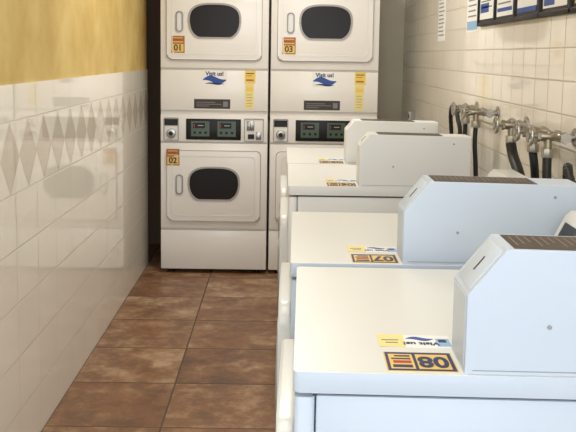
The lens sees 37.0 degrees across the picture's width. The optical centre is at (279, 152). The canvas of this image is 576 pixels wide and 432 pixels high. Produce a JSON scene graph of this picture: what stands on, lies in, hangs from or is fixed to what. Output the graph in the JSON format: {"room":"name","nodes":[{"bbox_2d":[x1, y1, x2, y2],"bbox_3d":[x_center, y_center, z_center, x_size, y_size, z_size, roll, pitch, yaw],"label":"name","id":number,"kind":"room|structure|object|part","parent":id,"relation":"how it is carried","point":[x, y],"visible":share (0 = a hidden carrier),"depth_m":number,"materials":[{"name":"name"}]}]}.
{"room":"laundry","nodes":[
{"label":"laundry","id":0,"kind":"room"},
{"bbox_2d":[0,0,147,431],"bbox_3d":[-1.191,-0.139,2.578,0.615,2.500,7.550,1,6,0],"label":"wall","id":1,"kind":"structure","parent":0,"point":[74,73],"depth_m":3.53,"materials":[{"name":"tile"}]},
{"bbox_2d":[41,243,277,431],"bbox_3d":[-0.269,1.160,2.775,2.494,0.100,7.650,1,6,0],"label":"floor","id":2,"kind":"structure","parent":0,"point":[186,350],"depth_m":4.01,"materials":[{"name":"tile"}]},
{"bbox_2d":[160,0,270,272],"bbox_3d":[-0.420,-0.246,5.825,0.686,1.998,0.750,1,6,0],"label":"dryer","id":3,"kind":"object","parent":2,"relation":"on","point":[215,54],"visible":1,"depth_m":5.48,"materials":[{"name":"metal"}]},
{"bbox_3d":[-0.631,-0.824,5.388,0.048,0.130,0.012,1,6,0],"label":"handle","id":4,"kind":"part","parent":3,"relation":"part of","materials":[{"name":"white plastic"}]},
{"bbox_3d":[-0.645,0.201,5.505,0.048,0.130,0.012,1,6,0],"label":"handle","id":5,"kind":"part","parent":3,"relation":"part of","materials":[{"name":"white plastic"}]},
{"bbox_3d":[-0.432,0.628,5.588,0.682,0.255,0.020,1,6,0],"label":"service panel","id":6,"kind":"part","parent":3,"relation":"part of","materials":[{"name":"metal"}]},
{"bbox_3d":[-0.426,0.213,5.540,0.682,0.555,0.020,1,6,0],"label":"panel","id":7,"kind":"part","parent":3,"relation":"part of","materials":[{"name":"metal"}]},
{"bbox_3d":[-0.426,0.212,5.521,0.603,0.458,0.028,1,6,0],"label":"door","id":8,"kind":"part","parent":3,"relation":"part of","materials":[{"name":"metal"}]},
{"bbox_3d":[-0.417,-0.398,5.471,0.682,0.256,0.020,1,6,0],"label":"service panel","id":9,"kind":"part","parent":3,"relation":"part of","materials":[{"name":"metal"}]},
{"bbox_3d":[-0.411,-0.865,5.418,0.682,0.660,0.020,1,6,0],"label":"panel","id":10,"kind":"part","parent":3,"relation":"part of","materials":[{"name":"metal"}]},
{"bbox_3d":[-0.421,-0.158,5.496,0.682,0.173,0.024,1,6,0],"label":"control panel","id":11,"kind":"part","parent":3,"relation":"part of","materials":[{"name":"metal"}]},
{"bbox_3d":[-0.412,-0.813,5.404,0.603,0.458,0.028,1,6,0],"label":"door","id":12,"kind":"part","parent":3,"relation":"part of","materials":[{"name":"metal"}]},
{"bbox_2d":[268,0,379,272],"bbox_3d":[0.278,-0.236,5.825,0.686,1.998,0.750,1,6,0],"label":"dryer","id":13,"kind":"object","parent":2,"relation":"on","point":[325,53],"visible":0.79,"depth_m":5.45,"materials":[{"name":"metal"}]},
{"bbox_3d":[0.266,0.638,5.588,0.682,0.255,0.020,1,6,0],"label":"service panel","id":14,"kind":"part","parent":13,"relation":"part of","materials":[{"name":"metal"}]},
{"bbox_3d":[0.271,0.222,5.521,0.603,0.458,0.028,1,6,0],"label":"door","id":15,"kind":"part","parent":13,"relation":"part of","materials":[{"name":"metal"}]},
{"bbox_3d":[0.067,-0.814,5.388,0.048,0.130,0.012,1,6,0],"label":"handle","id":16,"kind":"part","parent":13,"relation":"part of","materials":[{"name":"white plastic"}]},
{"bbox_3d":[0.272,0.223,5.540,0.682,0.555,0.020,1,6,0],"label":"panel","id":17,"kind":"part","parent":13,"relation":"part of","materials":[{"name":"metal"}]},
{"bbox_3d":[0.277,-0.148,5.496,0.682,0.173,0.024,1,6,0],"label":"control panel","id":18,"kind":"part","parent":13,"relation":"part of","materials":[{"name":"metal"}]},
{"bbox_3d":[0.280,-0.388,5.471,0.682,0.256,0.020,1,6,0],"label":"service panel","id":19,"kind":"part","parent":13,"relation":"part of","materials":[{"name":"metal"}]},
{"bbox_3d":[0.287,-0.855,5.418,0.682,0.660,0.020,1,6,0],"label":"panel","id":20,"kind":"part","parent":13,"relation":"part of","materials":[{"name":"metal"}]},
{"bbox_3d":[0.286,-0.803,5.404,0.603,0.458,0.028,1,6,0],"label":"door","id":21,"kind":"part","parent":13,"relation":"part of","materials":[{"name":"metal"}]},
{"bbox_2d":[278,119,437,237],"bbox_3d":[0.372,0.369,4.388,0.764,1.124,0.688,1,6,0],"label":"washing machine","id":22,"kind":"object","parent":2,"relation":"on","point":[356,129],"visible":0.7,"depth_m":4.01,"materials":[{"name":"white metal"}]},
{"bbox_3d":[0.015,0.423,4.395,0.032,0.565,0.510,1,6,0],"label":"door","id":23,"kind":"part","parent":22,"relation":"part of","materials":[{"name":"white metal"}]},
{"bbox_3d":[0.397,0.031,4.350,0.724,0.035,0.688,1,6,0],"label":"panel","id":24,"kind":"part","parent":22,"relation":"part of","materials":[{"name":"white metal"}]},
{"bbox_2d":[277,132,470,310],"bbox_3d":[0.371,0.449,3.688,0.764,1.124,0.688,1,6,0],"label":"washing machine","id":25,"kind":"object","parent":2,"relation":"on","point":[389,164],"visible":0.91,"depth_m":3.31,"materials":[{"name":"white metal"}]},
{"bbox_3d":[0.014,0.502,3.697,0.032,0.565,0.510,1,6,0],"label":"door","id":26,"kind":"part","parent":25,"relation":"part of","materials":[{"name":"white ceramic"}]},
{"bbox_3d":[0.046,0.552,3.702,0.033,0.846,0.676,1,6,0],"label":"panel","id":27,"kind":"part","parent":25,"relation":"part of","materials":[{"name":"white metal"}]},
{"bbox_3d":[0.396,0.111,3.649,0.724,0.035,0.688,1,6,0],"label":"panel","id":28,"kind":"part","parent":25,"relation":"part of","materials":[{"name":"white metal"}]},
{"bbox_2d":[275,169,575,431],"bbox_3d":[0.369,0.588,2.461,0.764,1.124,0.688,1,7,1],"label":"washing machine","id":29,"kind":"object","parent":2,"relation":"on","point":[442,221],"visible":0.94,"depth_m":2.08,"materials":[{"name":"white metal"}]},
{"bbox_3d":[0.012,0.642,2.474,0.032,0.565,0.510,1,7,1],"label":"door","id":30,"kind":"part","parent":29,"relation":"part of","materials":[{"name":"white ceramic"}]},
{"bbox_3d":[0.044,0.692,2.479,0.033,0.846,0.676,1,7,1],"label":"panel","id":31,"kind":"part","parent":29,"relation":"part of","materials":[{"name":"white metal"}]},
{"bbox_3d":[0.394,0.250,2.422,0.724,0.035,0.688,1,7,1],"label":"panel","id":32,"kind":"part","parent":29,"relation":"part of","materials":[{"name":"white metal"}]},
{"bbox_2d":[276,210,575,431],"bbox_3d":[0.368,0.670,1.741,0.764,1.124,0.688,1,7,1],"label":"washing machine","id":33,"kind":"object","parent":2,"relation":"on","point":[488,344],"visible":1,"depth_m":1.38,"materials":[{"name":"white metal"}]},
{"bbox_3d":[0.011,0.724,1.757,0.032,0.565,0.510,1,7,1],"label":"door","id":34,"kind":"part","parent":33,"relation":"part of","materials":[{"name":"white ceramic"}]},
{"bbox_3d":[0.043,0.773,1.762,0.033,0.846,0.676,1,7,1],"label":"panel","id":35,"kind":"part","parent":33,"relation":"part of","materials":[{"name":"white metal"}]},
{"bbox_3d":[0.392,0.332,1.702,0.724,0.035,0.688,1,7,1],"label":"panel","id":36,"kind":"part","parent":33,"relation":"part of","materials":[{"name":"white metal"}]},
{"bbox_2d":[146,0,404,242],"bbox_3d":[-0.245,-0.559,6.378,2.494,2.500,0.100,1,6,0],"label":"wall","id":37,"kind":"structure","parent":0,"point":[391,30],"depth_m":6.33,"materials":[{"name":"paint"}]},
{"bbox_2d":[401,0,575,180],"bbox_3d":[0.946,-0.109,2.578,0.100,2.500,7.550,1,6,0],"label":"wall","id":38,"kind":"structure","parent":0,"point":[523,68],"depth_m":3.60,"materials":[{"name":"tile"}]},
{"bbox_2d":[408,111,414,119],"bbox_3d":[0.879,-0.221,5.761,0.036,0.120,0.080,1,6,0],"label":"electrical outlet","id":39,"kind":"object","parent":38,"relation":"attached to","point":[411,114],"visible":0.52,"depth_m":5.72,"materials":[{"name":"plastic"}]},
{"bbox_2d":[438,0,445,40],"bbox_3d":[0.905,-0.776,4.802,0.002,0.300,0.220,1,6,0],"label":"paper notice","id":40,"kind":"object","parent":38,"relation":"attached to","point":[442,3],"visible":1,"depth_m":4.81,"materials":[{"name":"white paper"}]},
{"bbox_2d":[448,105,462,133],"bbox_3d":[0.847,0.356,4.218,0.048,1.192,0.284,1,6,0],"label":"hose","id":41,"kind":"object","parent":38,"relation":"attached to","point":[457,116],"visible":0.24,"depth_m":4.13,"materials":[{"name":"rubber"}]},
{"bbox_2d":[466,0,477,32],"bbox_3d":[0.904,-0.728,4.022,0.002,0.320,0.240,1,6,0],"label":"paper notice","id":42,"kind":"object","parent":38,"relation":"attached to","point":[472,26],"visible":0.96,"depth_m":4.04,"materials":[{"name":"white paper"}]},
{"bbox_2d":[451,101,499,127],"bbox_3d":[0.828,-0.169,3.724,0.137,0.098,0.476,1,6,0],"label":"water valve","id":43,"kind":"object","parent":38,"relation":"attached to","point":[465,110],"visible":0.99,"depth_m":3.59,"materials":[{"name":"metal"}]},
{"bbox_2d":[451,102,475,123],"bbox_3d":[0.813,-0.178,3.803,0.108,0.098,0.063,1,6,0],"label":"faucet","id":44,"kind":"object","parent":43,"relation":"on","point":[466,120],"depth_m":3.79,"materials":[{"name":"metal"}]},
{"bbox_2d":[463,124,467,134],"bbox_3d":[0.820,0.431,3.857,0.036,1.125,0.090,1,6,0],"label":"hose","id":45,"kind":"object","parent":43,"relation":"hanging from","point":[464,125],"visible":0.19,"depth_m":3.80,"materials":[{"name":"rubber"}]},
{"bbox_2d":[460,104,486,127],"bbox_3d":[0.813,-0.155,3.604,0.108,0.098,0.063,1,6,0],"label":"faucet","id":46,"kind":"object","parent":43,"relation":"on","point":[476,112],"depth_m":3.59,"materials":[{"name":"metal"}]},
{"bbox_2d":[472,128,477,175],"bbox_3d":[0.823,0.454,3.650,0.031,1.124,0.072,-1,7,-12],"label":"hose","id":47,"kind":"object","parent":43,"relation":"hanging from","point":[475,130],"visible":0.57,"depth_m":3.62,"materials":[{"name":"rubber"}]},
{"bbox_2d":[477,0,575,25],"bbox_3d":[0.895,-0.679,3.062,0.018,0.400,1.580,1,6,0],"label":"frame","id":48,"kind":"object","parent":38,"relation":"attached to","point":[489,12],"visible":1,"depth_m":3.21,"materials":[{"name":"black plastic"}]},
{"bbox_2d":[493,116,575,157],"bbox_3d":[0.826,-0.060,2.860,0.137,0.098,0.616,1,6,0],"label":"water valve","id":49,"kind":"object","parent":38,"relation":"attached to","point":[533,134],"visible":1,"depth_m":2.65,"materials":[{"name":"metal"}]},
{"bbox_2d":[493,116,524,142],"bbox_3d":[0.812,-0.082,3.049,0.108,0.098,0.063,1,6,0],"label":"faucet","id":50,"kind":"object","parent":49,"relation":"on","point":[504,124],"depth_m":3.04,"materials":[{"name":"metal"}]},
{"bbox_2d":[506,142,524,175],"bbox_3d":[0.817,0.529,2.980,0.048,1.127,0.303,1,6,0],"label":"hose","id":51,"kind":"object","parent":49,"relation":"hanging from","point":[511,147],"visible":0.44,"depth_m":2.99,"materials":[{"name":"rubber"}]},
{"bbox_2d":[513,122,549,152],"bbox_3d":[0.812,-0.052,2.781,0.108,0.098,0.063,1,6,0],"label":"faucet","id":52,"kind":"object","parent":49,"relation":"on","point":[517,131],"depth_m":2.77,"materials":[{"name":"metal"}]},
{"bbox_2d":[529,152,538,177],"bbox_3d":[0.839,0.543,2.907,0.040,1.116,0.156,3,7,20],"label":"hose","id":53,"kind":"object","parent":49,"relation":"hanging from","point":[533,157],"visible":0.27,"depth_m":2.78,"materials":[{"name":"rubber"}]},
{"bbox_2d":[526,126,562,157],"bbox_3d":[0.811,-0.035,2.632,0.108,0.098,0.063,1,6,0],"label":"faucet","id":54,"kind":"object","parent":49,"relation":"on","point":[547,151],"depth_m":2.62,"materials":[{"name":"metal"}]},
{"bbox_2d":[542,158,551,178],"bbox_3d":[0.817,0.568,2.685,0.039,1.116,0.058,-4,8,-37],"label":"hose","id":55,"kind":"object","parent":49,"relation":"hanging from","point":[546,162],"visible":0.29,"depth_m":2.62,"materials":[{"name":"rubber"}]},
{"bbox_2d":[562,163,575,182],"bbox_3d":[0.832,0.587,2.512,0.057,1.119,0.166,1,6,0],"label":"hose","id":56,"kind":"object","parent":38,"relation":"attached to","point":[567,171],"visible":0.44,"depth_m":2.45,"materials":[{"name":"rubber"}]}
]}

